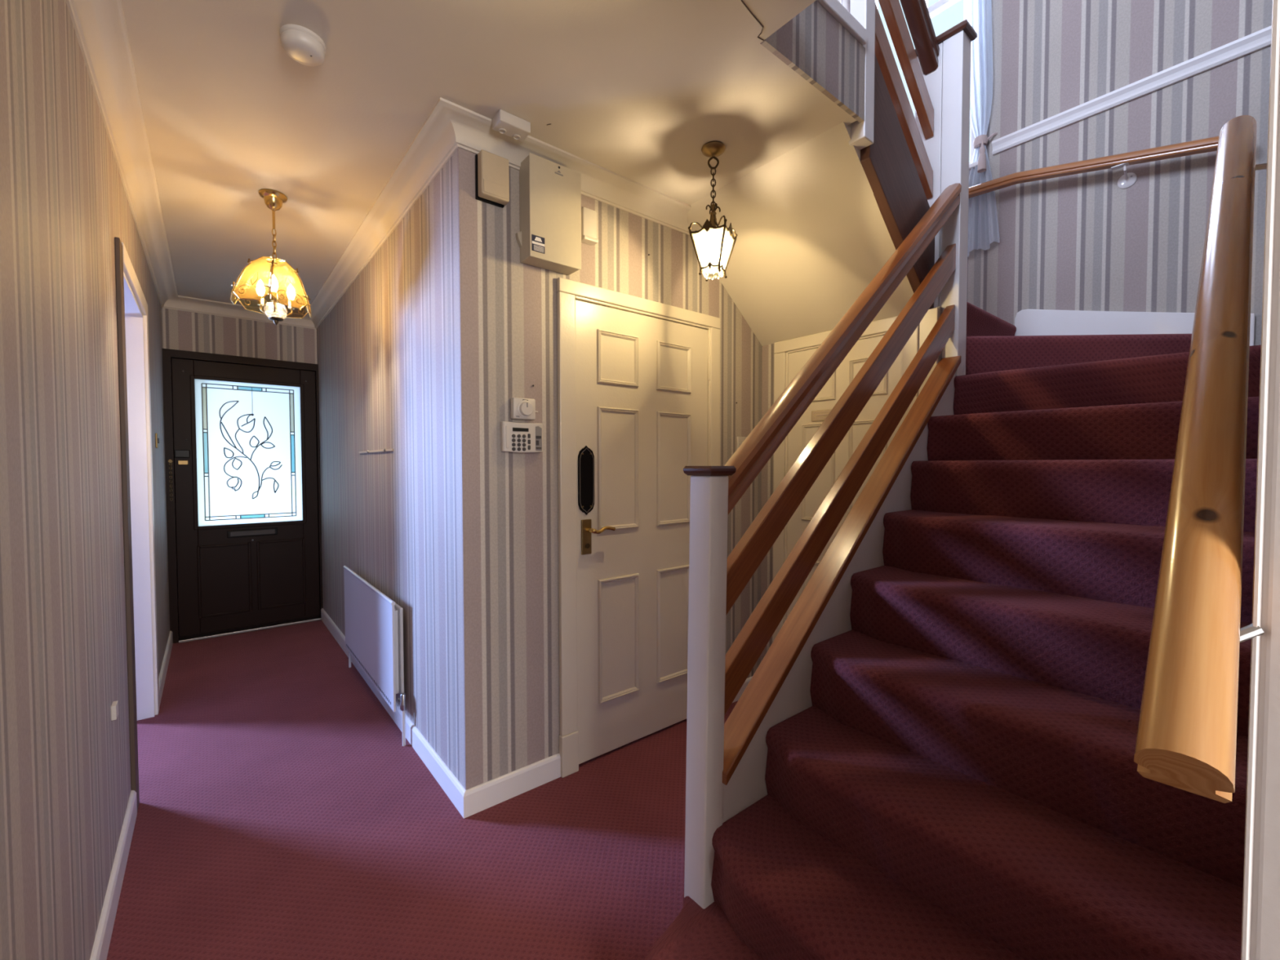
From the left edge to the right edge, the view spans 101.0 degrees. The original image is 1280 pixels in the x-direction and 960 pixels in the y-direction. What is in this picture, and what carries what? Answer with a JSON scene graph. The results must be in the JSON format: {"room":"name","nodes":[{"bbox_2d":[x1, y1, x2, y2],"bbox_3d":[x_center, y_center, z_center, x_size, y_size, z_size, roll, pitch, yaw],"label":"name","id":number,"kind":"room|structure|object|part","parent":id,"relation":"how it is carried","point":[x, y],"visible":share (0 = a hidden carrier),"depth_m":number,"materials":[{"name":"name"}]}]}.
{"room":"entrance hallway","nodes":[
{"label":"entrance hallway","id":0,"kind":"room"},
{"bbox_2d":[0,0,169,959],"bbox_3d":[-1.313,-1.291,1.098,0.100,5.100,6.817,-1,2,-39],"label":"wall","id":1,"kind":"structure","parent":0,"point":[65,788],"depth_m":1.12,"materials":[{"name":"paper"}]},
{"bbox_2d":[89,790,137,959],"bbox_3d":[-0.523,1.236,0.296,0.014,0.094,4.265,-1,2,-39],"label":"baseboard","id":2,"kind":"structure","parent":1,"relation":"attached to","point":[104,930],"depth_m":1.53,"materials":[{"name":"white paint"}]},
{"bbox_2d":[111,700,118,720],"bbox_3d":[-1.620,0.711,1.627,0.012,0.044,0.047,-1,2,-39],"label":"light switch","id":3,"kind":"object","parent":1,"relation":"attached to","point":[114,707],"visible":1,"depth_m":1.61,"materials":[{"name":"white plastic"}]},
{"bbox_2d":[114,236,159,810],"bbox_3d":[-2.248,0.166,2.298,0.126,2.120,1.075,-1,2,-39],"label":"doorway","id":4,"kind":"structure","parent":1,"relation":"in","point":[132,317],"depth_m":2.64,"materials":[{"name":"white paint"}]},
{"bbox_3d":[-1.895,0.183,1.950,0.014,2.105,0.088,-1,2,-39],"label":"casing","id":5,"kind":"part","parent":4,"relation":"part of","materials":[{"name":"white wood"}]},
{"bbox_3d":[-2.214,-0.858,2.311,0.016,0.075,0.905,-1,2,-39],"label":"casing","id":6,"kind":"part","parent":4,"relation":"part of","materials":[{"name":"white paint"}]},
{"bbox_3d":[-2.521,0.154,2.721,0.016,2.120,0.075,-1,2,-39],"label":"casing","id":7,"kind":"part","parent":4,"relation":"part of","materials":[{"name":"white paint"}]},
{"bbox_2d":[155,433,159,448],"bbox_3d":[-2.889,-0.235,3.159,0.014,0.088,0.087,-1,2,-39],"label":"light switch","id":8,"kind":"object","parent":1,"relation":"attached to","point":[157,439],"visible":1,"depth_m":3.13,"materials":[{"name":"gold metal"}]},
{"bbox_2d":[158,631,173,706],"bbox_3d":[-2.970,1.151,3.302,0.014,0.094,1.320,-1,2,-39],"label":"baseboard","id":9,"kind":"structure","parent":1,"relation":"attached to","point":[162,677],"depth_m":3.23,"materials":[{"name":"white paint"}]},
{"bbox_2d":[161,307,317,364],"bbox_3d":[-3.054,-1.138,4.159,1.055,0.380,0.120,-1,2,-39],"label":"wall","id":10,"kind":"structure","parent":0,"point":[185,331],"depth_m":4.05,"materials":[{"name":"paper"}]},
{"bbox_2d":[162,348,322,643],"bbox_3d":[-3.029,0.113,4.119,0.995,2.120,0.115,-1,2,-39],"label":"door","id":11,"kind":"structure","parent":10,"relation":"in","point":[242,433],"depth_m":4.07,"materials":[{"name":"brown wood"}]},
{"bbox_3d":[-3.365,0.001,3.785,0.030,0.300,0.023,-1,2,-39],"label":"chain","id":12,"kind":"part","parent":11,"relation":"part of","materials":[{"name":"brown metal"}]},
{"bbox_3d":[-3.328,-0.127,3.844,0.057,0.033,0.022,-1,2,-39],"label":"strike plate","id":13,"kind":"part","parent":11,"relation":"part of","materials":[{"name":"gold metal"}]},
{"bbox_3d":[-3.246,-0.534,3.933,0.020,0.306,0.003,-1,2,-39],"label":"tinted glass","id":14,"kind":"part","parent":11,"relation":"part of","materials":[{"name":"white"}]},
{"bbox_3d":[-3.245,-0.203,3.943,0.020,0.298,0.003,-1,2,-39],"label":"tinted glass","id":15,"kind":"part","parent":11,"relation":"part of","materials":[{"name":"blue glass"}]},
{"bbox_3d":[-3.158,0.757,4.018,0.322,0.540,0.010,-1,2,-39],"label":"panel moulding","id":16,"kind":"part","parent":11,"relation":"part of","materials":[{"name":"brown wood"}]},
{"bbox_3d":[-3.035,-0.207,4.121,0.664,1.096,0.006,-1,2,-39],"label":"glass pane","id":17,"kind":"part","parent":11,"relation":"part of","materials":[{"name":"white glass"}]},
{"bbox_3d":[-3.033,-0.710,4.102,0.147,0.022,0.003,-1,2,-39],"label":"tinted glass","id":18,"kind":"part","parent":11,"relation":"part of","materials":[{"name":"blue glass"}]},
{"bbox_3d":[-3.032,0.285,4.131,0.147,0.020,0.003,-1,2,-39],"label":"tinted glass","id":19,"kind":"part","parent":11,"relation":"part of","materials":[{"name":"blue glass"}]},
{"bbox_3d":[-2.880,0.750,4.244,0.322,0.540,0.010,-1,2,-39],"label":"panel moulding","id":20,"kind":"part","parent":11,"relation":"part of","materials":[{"name":"brown wood"}]},
{"bbox_3d":[-2.822,-0.545,4.278,0.021,0.306,0.003,-1,2,-39],"label":"tinted glass","id":21,"kind":"part","parent":11,"relation":"part of","materials":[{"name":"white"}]},
{"bbox_3d":[-2.821,-0.214,4.288,0.021,0.298,0.003,-1,2,-39],"label":"tinted glass","id":22,"kind":"part","parent":11,"relation":"part of","materials":[{"name":"blue glass"}]},
{"bbox_2d":[316,147,466,790],"bbox_3d":[-1.624,-0.052,3.192,0.100,2.500,3.232,-1,2,-39],"label":"wall","id":23,"kind":"structure","parent":0,"point":[388,351],"depth_m":2.40,"materials":[{"name":"paper"}]},
{"bbox_2d":[342,565,406,746],"bbox_3d":[-1.466,0.877,2.888,0.074,0.661,1.240,-1,2,-39],"label":"radiator","id":24,"kind":"object","parent":23,"relation":"attached to","point":[374,622],"visible":1,"depth_m":2.66,"materials":[{"name":"metal"}]},
{"bbox_3d":[-1.491,0.809,2.872,0.012,0.507,1.130,-1,2,-39],"label":"panel","id":25,"kind":"part","parent":24,"relation":"part of","materials":[{"name":"metal"}]},
{"bbox_3d":[-1.457,0.816,2.900,0.014,0.452,1.070,-1,2,-39],"label":"panel","id":26,"kind":"part","parent":24,"relation":"part of","materials":[{"name":"metal"}]},
{"bbox_2d":[359,448,393,453],"bbox_3d":[-1.464,-0.159,2.899,0.017,0.015,0.750,-1,2,-39],"label":"strip","id":27,"kind":"object","parent":23,"relation":"attached to","point":[384,450],"visible":1,"depth_m":2.83,"materials":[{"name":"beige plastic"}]},
{"bbox_2d":[320,608,560,818],"bbox_3d":[-1.495,1.149,3.291,0.407,0.094,3.200,-1,2,-39],"label":"baseboard","id":28,"kind":"structure","parent":23,"relation":"attached to","point":[472,801],"depth_m":2.10,"materials":[{"name":"white paint"}]},
{"bbox_2d":[106,619,737,959],"bbox_3d":[-1.041,1.299,1.479,6.800,0.100,6.950,-1,2,-39],"label":"floor","id":29,"kind":"structure","parent":0,"point":[284,813],"depth_m":1.81,"materials":[{"name":"red carpet"}]},
{"bbox_2d":[683,466,736,908],"bbox_3d":[0.175,0.597,1.342,0.090,1.266,0.096,-1,2,-39],"label":"newel post","id":30,"kind":"object","parent":29,"relation":"on","point":[708,501],"visible":0.75,"depth_m":1.31,"materials":[{"name":"white paint"}]},
{"bbox_2d":[644,302,1261,959],"bbox_3d":[1.050,-0.065,2.071,2.894,2.585,1.880,-1,2,-39],"label":"staircase","id":31,"kind":"structure","parent":29,"relation":"on","point":[944,767],"depth_m":1.28,"materials":[{"name":"red carpet"}]},
{"bbox_2d":[722,182,961,785],"bbox_3d":[0.754,-0.238,1.787,1.454,1.982,0.084,-1,2,-39],"label":"banister","id":32,"kind":"object","parent":31,"relation":"on","point":[757,449],"visible":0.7,"depth_m":1.64,"materials":[{"name":"brown wood"}]},
{"bbox_3d":[0.752,-0.057,1.794,1.454,1.336,0.035,-1,2,-39],"label":"rail","id":33,"kind":"part","parent":32,"relation":"part of","materials":[{"name":"brown wood"}]},
{"bbox_3d":[0.752,-0.311,1.787,1.454,1.336,0.035,-1,2,-39],"label":"rail","id":34,"kind":"part","parent":32,"relation":"part of","materials":[{"name":"brown wood"}]},
{"bbox_3d":[0.751,-0.565,1.780,1.454,1.328,0.070,-1,2,-39],"label":"handrail","id":35,"kind":"part","parent":32,"relation":"part of","materials":[{"name":"brown wood"}]},
{"bbox_2d":[860,0,939,309],"bbox_3d":[1.036,-1.516,2.106,0.566,1.631,0.070,-1,2,-39],"label":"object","id":36,"kind":"structure","parent":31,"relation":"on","point":[898,170],"depth_m":2.10,"materials":[{"name":"brown wood"}]},
{"bbox_3d":[1.035,-1.510,2.106,0.565,0.588,0.035,-1,2,-39],"label":"rail","id":37,"kind":"part","parent":36,"relation":"part of","materials":[{"name":"brown wood"}]},
{"bbox_3d":[1.035,-1.770,2.099,0.565,0.588,0.035,-1,2,-39],"label":"rail","id":38,"kind":"part","parent":36,"relation":"part of","materials":[{"name":"brown wood"}]},
{"bbox_3d":[1.035,-2.042,2.090,0.565,0.577,0.070,-1,2,-39],"label":"handrail","id":39,"kind":"part","parent":36,"relation":"part of","materials":[{"name":"brown wood"}]},
{"bbox_2d":[915,18,977,376],"bbox_3d":[1.316,-0.337,2.319,0.113,3.112,0.211,-1,2,-39],"label":"boarded newel","id":40,"kind":"object","parent":31,"relation":"on","point":[948,86],"visible":0.38,"depth_m":2.23,"materials":[{"name":"white paint"}]},
{"bbox_3d":[1.347,-0.321,2.282,0.089,3.083,0.078,-1,2,-39],"label":"post","id":41,"kind":"part","parent":40,"relation":"part of","materials":[{"name":"white paint"}]},
{"bbox_2d":[121,0,857,314],"bbox_3d":[-0.483,-1.382,1.771,2.040,0.240,6.817,-1,2,-39],"label":"ceiling","id":42,"kind":"structure","parent":0,"point":[633,90],"depth_m":1.74,"materials":[{"name":"paint"}]},
{"bbox_2d":[230,188,311,324],"bbox_3d":[-1.653,-0.988,2.370,0.305,0.580,0.316,-1,2,-39],"label":"pendant lamp","id":43,"kind":"object","parent":42,"relation":"hanging from","point":[253,282],"visible":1,"depth_m":2.32,"materials":[{"name":"gold metal"}]},
{"bbox_3d":[-1.737,-0.881,2.330,0.122,0.211,0.143,-1,2,-39],"label":"glass panel","id":44,"kind":"part","parent":43,"relation":"part of","materials":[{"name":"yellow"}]},
{"bbox_3d":[-1.651,-0.874,2.279,0.144,0.218,0.104,0,2,-1],"label":"glass panel","id":45,"kind":"part","parent":43,"relation":"part of","materials":[{"name":"white"}]},
{"bbox_3d":[-1.677,-0.770,2.377,0.073,0.047,0.008,0,2,0],"label":"lamp arm","id":46,"kind":"part","parent":43,"relation":"part of","materials":[{"name":"gold metal"}]},
{"bbox_3d":[-1.642,-1.165,2.365,0.010,0.085,0.010,1,2,28],"label":"rod","id":47,"kind":"part","parent":43,"relation":"part of","materials":[{"name":"gold metal"}]},
{"bbox_3d":[-1.609,-0.862,2.317,0.033,0.076,0.033,-1,2,-39],"label":"bulb","id":48,"kind":"part","parent":43,"relation":"part of","materials":[{"name":"white glass"}]},
{"bbox_3d":[-1.642,-1.058,2.369,0.015,0.142,0.015,-1,2,-17],"label":"chain","id":49,"kind":"part","parent":43,"relation":"part of","materials":[{"name":"gold metal"}]},
{"bbox_3d":[-1.624,-0.769,2.347,0.008,0.047,0.073,-1,2,-30],"label":"lamp arm","id":50,"kind":"part","parent":43,"relation":"part of","materials":[{"name":"gold metal"}]},
{"bbox_3d":[-1.642,-0.863,2.374,0.011,0.230,0.011,1,2,28],"label":"stem","id":51,"kind":"part","parent":43,"relation":"part of","materials":[{"name":"gold metal"}]},
{"bbox_3d":[-1.641,-0.761,2.377,0.088,0.070,0.088,-1,2,-39],"label":"lamp shade","id":52,"kind":"part","parent":43,"relation":"part of","materials":[{"name":"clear glass"}]},
{"bbox_3d":[-1.624,-0.771,2.408,0.008,0.047,0.073,1,2,30],"label":"lamp arm","id":53,"kind":"part","parent":43,"relation":"part of","materials":[{"name":"gold metal"}]},
{"bbox_3d":[-1.566,-0.871,2.326,0.093,0.222,0.144,1,2,29],"label":"glass panel","id":54,"kind":"part","parent":43,"relation":"part of","materials":[{"name":"white"}]},
{"bbox_3d":[-1.608,-0.866,2.431,0.033,0.076,0.033,-1,2,-39],"label":"bulb","id":55,"kind":"part","parent":43,"relation":"part of","materials":[{"name":"white glass"}]},
{"bbox_3d":[-1.568,-0.874,2.426,0.093,0.222,0.144,-1,2,-31],"label":"glass panel","id":56,"kind":"part","parent":43,"relation":"part of","materials":[{"name":"white"}]},
{"bbox_2d":[279,23,325,66],"bbox_3d":[-0.960,-1.230,1.505,0.112,0.046,0.112,-1,2,-39],"label":"smoke detector","id":57,"kind":"object","parent":42,"relation":"attached to","point":[301,44],"visible":1,"depth_m":1.48,"materials":[{"name":"white plastic"}]},
{"bbox_2d":[65,0,691,328],"bbox_3d":[-0.487,-1.221,1.837,2.110,0.085,6.717,-1,2,-39],"label":"coving","id":58,"kind":"structure","parent":42,"relation":"attached to","point":[100,26],"depth_m":2.12,"materials":[{"name":"paint"}]},
{"bbox_2d":[492,109,530,141],"bbox_3d":[-0.452,-1.244,1.856,0.116,0.042,0.068,-1,2,-39],"label":"junction box","id":59,"kind":"object","parent":42,"relation":"attached to","point":[504,122],"visible":1,"depth_m":1.84,"materials":[{"name":"white plastic"}]},
{"bbox_2d":[688,141,737,281],"bbox_3d":[0.281,-1.026,2.026,0.151,0.489,0.151,1,2,26],"label":"lantern","id":60,"kind":"object","parent":42,"relation":"hanging from","point":[712,238],"visible":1,"depth_m":2.01,"materials":[{"name":"white glass"}]},
{"bbox_3d":[0.210,-0.871,2.006,0.059,0.177,0.011,-1,2,-18],"label":"corner post","id":61,"kind":"part","parent":60,"relation":"part of","materials":[{"name":"brown metal"}]},
{"bbox_3d":[0.238,-0.875,2.052,0.037,0.128,0.127,1,2,26],"label":"glass pane","id":62,"kind":"part","parent":60,"relation":"part of","materials":[{"name":"white"}]},
{"bbox_3d":[0.233,-1.001,2.011,0.090,0.103,0.037,-1,2,-39],"label":"scroll arm","id":63,"kind":"part","parent":60,"relation":"part of","materials":[{"name":"brown metal"}]},
{"bbox_3d":[0.257,-0.874,2.102,0.011,0.177,0.059,-1,2,-18],"label":"corner post","id":64,"kind":"part","parent":60,"relation":"part of","materials":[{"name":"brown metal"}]},
{"bbox_3d":[0.281,-1.118,2.024,0.017,0.162,0.018,-1,2,-39],"label":"chain","id":65,"kind":"part","parent":60,"relation":"part of","materials":[{"name":"brown metal"}]},
{"bbox_3d":[0.281,-0.876,2.031,0.052,0.086,0.052,-1,2,-39],"label":"bulb","id":66,"kind":"part","parent":60,"relation":"part of","materials":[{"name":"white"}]},
{"bbox_3d":[0.281,-0.995,2.027,0.032,0.127,0.032,-1,2,-39],"label":"stem","id":67,"kind":"part","parent":60,"relation":"part of","materials":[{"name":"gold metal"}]},
{"bbox_3d":[0.298,-1.000,1.978,0.006,0.103,0.095,-1,2,-19],"label":"scroll arm","id":68,"kind":"part","parent":60,"relation":"part of","materials":[{"name":"brown metal"}]},
{"bbox_3d":[0.306,-0.870,1.960,0.011,0.177,0.058,-1,2,-18],"label":"corner post","id":69,"kind":"part","parent":60,"relation":"part of","materials":[{"name":"brown metal"}]},
{"bbox_3d":[0.330,-1.002,2.044,0.095,0.103,0.006,-1,2,-19],"label":"scroll arm","id":70,"kind":"part","parent":60,"relation":"part of","materials":[{"name":"brown metal"}]},
{"bbox_3d":[0.325,-0.874,2.010,0.037,0.128,0.127,1,2,26],"label":"glass pane","id":71,"kind":"part","parent":60,"relation":"part of","materials":[{"name":"white"}]},
{"bbox_3d":[0.353,-0.873,2.056,0.059,0.177,0.011,-1,2,-18],"label":"corner post","id":72,"kind":"part","parent":60,"relation":"part of","materials":[{"name":"brown metal"}]},
{"bbox_2d":[458,0,850,789],"bbox_3d":[0.018,-1.333,2.472,3.700,5.100,0.100,-1,2,-39],"label":"wall","id":73,"kind":"structure","parent":0,"point":[508,310],"depth_m":2.06,"materials":[{"name":"paper"}]},
{"bbox_2d":[475,149,509,208],"bbox_3d":[-0.538,-1.098,1.926,0.111,0.160,0.054,-1,2,-39],"label":"door chime","id":74,"kind":"object","parent":73,"relation":"attached to","point":[491,170],"visible":1,"depth_m":1.91,"materials":[{"name":"beige plastic"}]},
{"bbox_2d":[500,421,542,453],"bbox_3d":[-0.450,-0.164,2.033,0.170,0.118,0.038,-1,2,-39],"label":"alarm keypad","id":75,"kind":"object","parent":73,"relation":"attached to","point":[515,437],"visible":1,"depth_m":2.01,"materials":[{"name":"white plastic"}]},
{"bbox_3d":[-0.397,-0.163,2.063,0.004,0.095,0.031,1,2,42],"label":"panel","id":76,"kind":"part","parent":75,"relation":"part of","materials":[{"name":"grey plastic"}]},
{"bbox_2d":[536,435,541,448],"bbox_3d":[-0.395,-0.147,2.059,0.023,0.050,0.002,-1,2,-39],"label":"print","id":77,"kind":"object","parent":75,"relation":"attached to","point":[538,437],"depth_m":2.06,"materials":[{"name":"grey paint"}]},
{"bbox_2d":[510,397,537,420],"bbox_3d":[-0.439,-0.274,2.033,0.111,0.081,0.049,-1,2,-39],"label":"thermostat","id":78,"kind":"object","parent":73,"relation":"attached to","point":[521,408],"visible":1,"depth_m":2.01,"materials":[{"name":"white plastic"}]},
{"bbox_2d":[515,152,581,275],"bbox_3d":[-0.353,-1.023,2.051,0.241,0.378,0.096,-1,2,-39],"label":"alarm box","id":79,"kind":"object","parent":73,"relation":"attached to","point":[548,237],"visible":1,"depth_m":2.01,"materials":[{"name":"beige metal"}]},
{"bbox_2d":[532,236,544,252],"bbox_3d":[-0.381,-0.883,1.976,0.052,0.050,0.001,-1,2,-39],"label":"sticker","id":80,"kind":"object","parent":79,"relation":"attached to","point":[538,242],"depth_m":1.98,"materials":[{"name":"paper"}]},
{"bbox_2d":[581,207,598,245],"bbox_3d":[-0.214,-1.058,2.198,0.071,0.134,0.044,-1,2,-39],"label":"box","id":81,"kind":"object","parent":73,"relation":"attached to","point":[588,217],"visible":0.8,"depth_m":2.18,"materials":[{"name":"white plastic"}]},
{"bbox_2d":[556,277,719,777],"bbox_3d":[0.042,0.196,2.450,0.955,2.043,0.100,-1,2,-39],"label":"door","id":82,"kind":"structure","parent":73,"relation":"in","point":[638,379],"depth_m":2.38,"materials":[{"name":"beige paint"}]},
{"bbox_3d":[-0.299,0.148,2.176,0.076,1.816,0.022,-1,2,-39],"label":"casing","id":83,"kind":"part","parent":82,"relation":"part of","materials":[{"name":"beige paint"}]},
{"bbox_3d":[-0.228,0.002,2.236,0.080,0.294,0.006,-1,2,-39],"label":"finger plate","id":84,"kind":"part","parent":82,"relation":"part of","materials":[{"name":"black paint"}]},
{"bbox_3d":[-0.228,0.242,2.242,0.050,0.149,0.008,-1,2,-39],"label":"handle plate","id":85,"kind":"part","parent":82,"relation":"part of","materials":[{"name":"gold metal"}]},
{"bbox_3d":[-0.169,0.211,2.252,0.123,0.029,0.059,-1,2,-39],"label":"lever","id":86,"kind":"part","parent":82,"relation":"part of","materials":[{"name":"gold metal"}]},
{"bbox_3d":[-0.094,-0.534,2.327,0.226,0.230,0.014,-1,2,-39],"label":"panel moulding","id":87,"kind":"part","parent":82,"relation":"part of","materials":[{"name":"beige paint"}]},
{"bbox_3d":[-0.092,0.703,2.364,0.226,0.545,0.014,-1,2,-39],"label":"panel moulding","id":88,"kind":"part","parent":82,"relation":"part of","materials":[{"name":"beige paint"}]},
{"bbox_3d":[-0.093,-0.049,2.341,0.226,0.540,0.014,-1,2,-39],"label":"panel moulding","id":89,"kind":"part","parent":82,"relation":"part of","materials":[{"name":"beige paint"}]},
{"bbox_3d":[0.039,-0.797,2.425,0.952,0.056,0.022,-1,2,-39],"label":"casing","id":90,"kind":"part","parent":82,"relation":"part of","materials":[{"name":"beige paint"}]},
{"bbox_3d":[0.168,0.697,2.575,0.223,0.545,0.014,-1,2,-39],"label":"panel moulding","id":91,"kind":"part","parent":82,"relation":"part of","materials":[{"name":"beige paint"}]},
{"bbox_3d":[0.167,-0.056,2.553,0.223,0.540,0.014,-1,2,-39],"label":"panel moulding","id":92,"kind":"part","parent":82,"relation":"part of","materials":[{"name":"beige paint"}]},
{"bbox_3d":[0.166,-0.540,2.539,0.223,0.230,0.014,-1,2,-39],"label":"panel moulding","id":93,"kind":"part","parent":82,"relation":"part of","materials":[{"name":"beige paint"}]},
{"bbox_3d":[0.383,0.216,2.734,0.068,1.986,0.022,-1,2,-39],"label":"casing","id":94,"kind":"part","parent":82,"relation":"part of","materials":[{"name":"beige paint"}]},
{"bbox_2d":[737,436,746,448],"bbox_3d":[0.560,-0.194,2.872,0.086,0.083,0.014,-1,2,-39],"label":"light switch","id":95,"kind":"object","parent":73,"relation":"attached to","point":[740,439],"visible":0.27,"depth_m":2.85,"materials":[{"name":"white plastic"}]},
{"bbox_2d":[732,675,752,702],"bbox_3d":[0.553,1.157,2.905,0.362,0.094,0.014,-1,2,-39],"label":"baseboard","id":96,"kind":"structure","parent":73,"relation":"attached to","point":[747,681],"depth_m":2.90,"materials":[{"name":"white paint"}]},
{"bbox_2d":[686,121,913,346],"bbox_3d":[0.730,-1.061,2.437,0.730,0.645,0.864,-1,2,-39],"label":"ceiling","id":97,"kind":"structure","parent":0,"point":[808,223],"depth_m":2.31,"materials":[{"name":"paint"}]},
{"bbox_2d":[760,0,865,123],"bbox_3d":[0.568,-1.386,1.685,0.562,0.250,0.016,-1,2,-39],"label":"wall","id":98,"kind":"structure","parent":0,"point":[814,44],"depth_m":1.70,"materials":[{"name":"paper"}]},
{"bbox_2d":[741,0,764,40],"bbox_3d":[0.315,-1.253,1.438,0.026,0.004,0.159,1,2,30],"label":"trim","id":99,"kind":"structure","parent":98,"relation":"attached to","point":[743,2],"depth_m":1.43,"materials":[{"name":"white wood"}]},
{"bbox_2d":[816,0,866,45],"bbox_3d":[0.568,-1.537,1.671,0.550,0.048,0.026,-1,2,-39],"label":"trim","id":100,"kind":"structure","parent":98,"relation":"attached to","point":[834,7],"depth_m":1.75,"materials":[{"name":"white paint"}]},
{"bbox_2d":[848,0,875,150],"bbox_3d":[0.797,-1.940,1.883,0.066,1.456,0.062,-1,2,-39],"label":"newel post","id":101,"kind":"object","parent":98,"relation":"attached to","point":[864,11],"visible":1,"depth_m":1.87,"materials":[{"name":"white paint"}]},
{"bbox_2d":[760,306,942,662],"bbox_3d":[1.010,0.220,2.656,0.070,1.980,0.934,-1,2,-39],"label":"wall","id":102,"kind":"structure","parent":0,"point":[768,353],"depth_m":2.95,"materials":[{"name":"paper"}]},
{"bbox_2d":[772,307,938,642],"bbox_3d":[1.008,0.235,2.595,0.070,1.955,0.831,-1,2,-39],"label":"door","id":103,"kind":"structure","parent":102,"relation":"in","point":[799,350],"depth_m":2.67,"materials":[{"name":"beige paint"}]},
{"bbox_3d":[0.764,0.258,2.888,0.022,1.892,0.070,-1,2,-39],"label":"casing","id":104,"kind":"part","parent":103,"relation":"part of","materials":[{"name":"beige paint"}]},
{"bbox_3d":[0.910,0.691,2.721,0.014,0.545,0.190,-1,2,-39],"label":"panel moulding","id":105,"kind":"part","parent":103,"relation":"part of","materials":[{"name":"beige paint"}]},
{"bbox_3d":[0.909,-0.038,2.700,0.014,0.505,0.190,-1,2,-39],"label":"panel moulding","id":106,"kind":"part","parent":103,"relation":"part of","materials":[{"name":"beige paint"}]},
{"bbox_3d":[0.924,-0.328,2.675,0.006,0.055,0.125,-1,2,-39],"label":"name plate","id":107,"kind":"part","parent":103,"relation":"part of","materials":[{"name":"beige plastic"}]},
{"bbox_3d":[0.908,-0.493,2.686,0.014,0.185,0.190,-1,2,-39],"label":"panel moulding","id":108,"kind":"part","parent":103,"relation":"part of","materials":[{"name":"beige paint"}]},
{"bbox_3d":[0.979,-0.711,2.593,0.022,0.060,0.756,-1,2,-39],"label":"casing","id":109,"kind":"part","parent":103,"relation":"part of","materials":[{"name":"beige paint"}]},
{"bbox_3d":[1.073,-0.033,2.498,0.014,0.505,0.190,-1,2,-39],"label":"panel moulding","id":110,"kind":"part","parent":103,"relation":"part of","materials":[{"name":"beige paint"}]},
{"bbox_3d":[1.072,-0.488,2.485,0.014,0.185,0.190,-1,2,-39],"label":"panel moulding","id":111,"kind":"part","parent":103,"relation":"part of","materials":[{"name":"beige paint"}]},
{"bbox_3d":[1.197,0.273,2.356,0.022,1.892,0.070,-1,2,-39],"label":"casing","id":112,"kind":"part","parent":103,"relation":"part of","materials":[{"name":"beige paint"}]},
{"bbox_2d":[966,0,1272,345],"bbox_3d":[2.053,-1.347,2.823,0.100,5.100,1.923,-1,2,-39],"label":"wall","id":113,"kind":"structure","parent":0,"point":[1084,242],"depth_m":2.51,"materials":[{"name":"paper"}]},
{"bbox_2d":[875,0,977,169],"bbox_3d":[1.681,-2.523,3.187,0.130,1.570,0.730,-1,2,-39],"label":"window","id":114,"kind":"structure","parent":113,"relation":"in","point":[940,6],"depth_m":3.10,"materials":[{"name":"white paint"}]},
{"bbox_3d":[1.663,-1.750,3.194,0.080,0.025,0.730,-1,2,-39],"label":"sill","id":115,"kind":"part","parent":114,"relation":"part of","materials":[{"name":"white paint"}]},
{"bbox_2d":[964,0,999,257],"bbox_3d":[1.853,-2.251,2.889,0.097,1.996,0.224,-1,2,-39],"label":"curtain","id":116,"kind":"object","parent":113,"relation":"hanging from","point":[983,220],"visible":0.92,"depth_m":2.89,"materials":[{"name":"white fabric"}]},
{"bbox_2d":[968,136,1218,198],"bbox_3d":[2.089,-1.485,2.604,0.114,0.245,1.235,-1,2,-39],"label":"wall handrail","id":117,"kind":"object","parent":113,"relation":"attached to","point":[1115,162],"visible":0.75,"depth_m":2.45,"materials":[{"name":"brown wood"}]},
{"bbox_2d":[991,25,1271,155],"bbox_3d":[2.233,-1.798,2.488,0.026,0.071,0.992,-1,2,-39],"label":"trim","id":118,"kind":"structure","parent":113,"relation":"attached to","point":[1260,39],"depth_m":2.41,"materials":[{"name":"white paint"}]},
{"bbox_3d":[1.558,-1.298,1.206,2.710,5.100,0.161,-1,2,-39],"label":"wall","id":119,"kind":"structure","parent":0,"visible":0},
{"bbox_2d":[1133,115,1266,803],"bbox_3d":[0.730,-0.224,0.641,1.008,0.844,0.076,-2,2,-41],"label":"wall handrail","id":120,"kind":"object","parent":119,"relation":"attached to","point":[1186,739],"visible":0.89,"depth_m":0.43,"materials":[{"name":"brown wood"}]},
{"bbox_3d":[0.717,-1.245,-0.548,0.970,5.100,1.700,-1,2,-39],"label":"wall","id":121,"kind":"structure","parent":0,"visible":0},
{"bbox_2d":[1240,0,1279,959],"bbox_3d":[0.532,0.238,0.386,0.068,2.080,0.114,-1,2,-39],"label":"door frame","id":122,"kind":"structure","parent":121,"relation":"attached to","point":[1260,925],"depth_m":0.40,"materials":[{"name":"white paint"}]}
]}

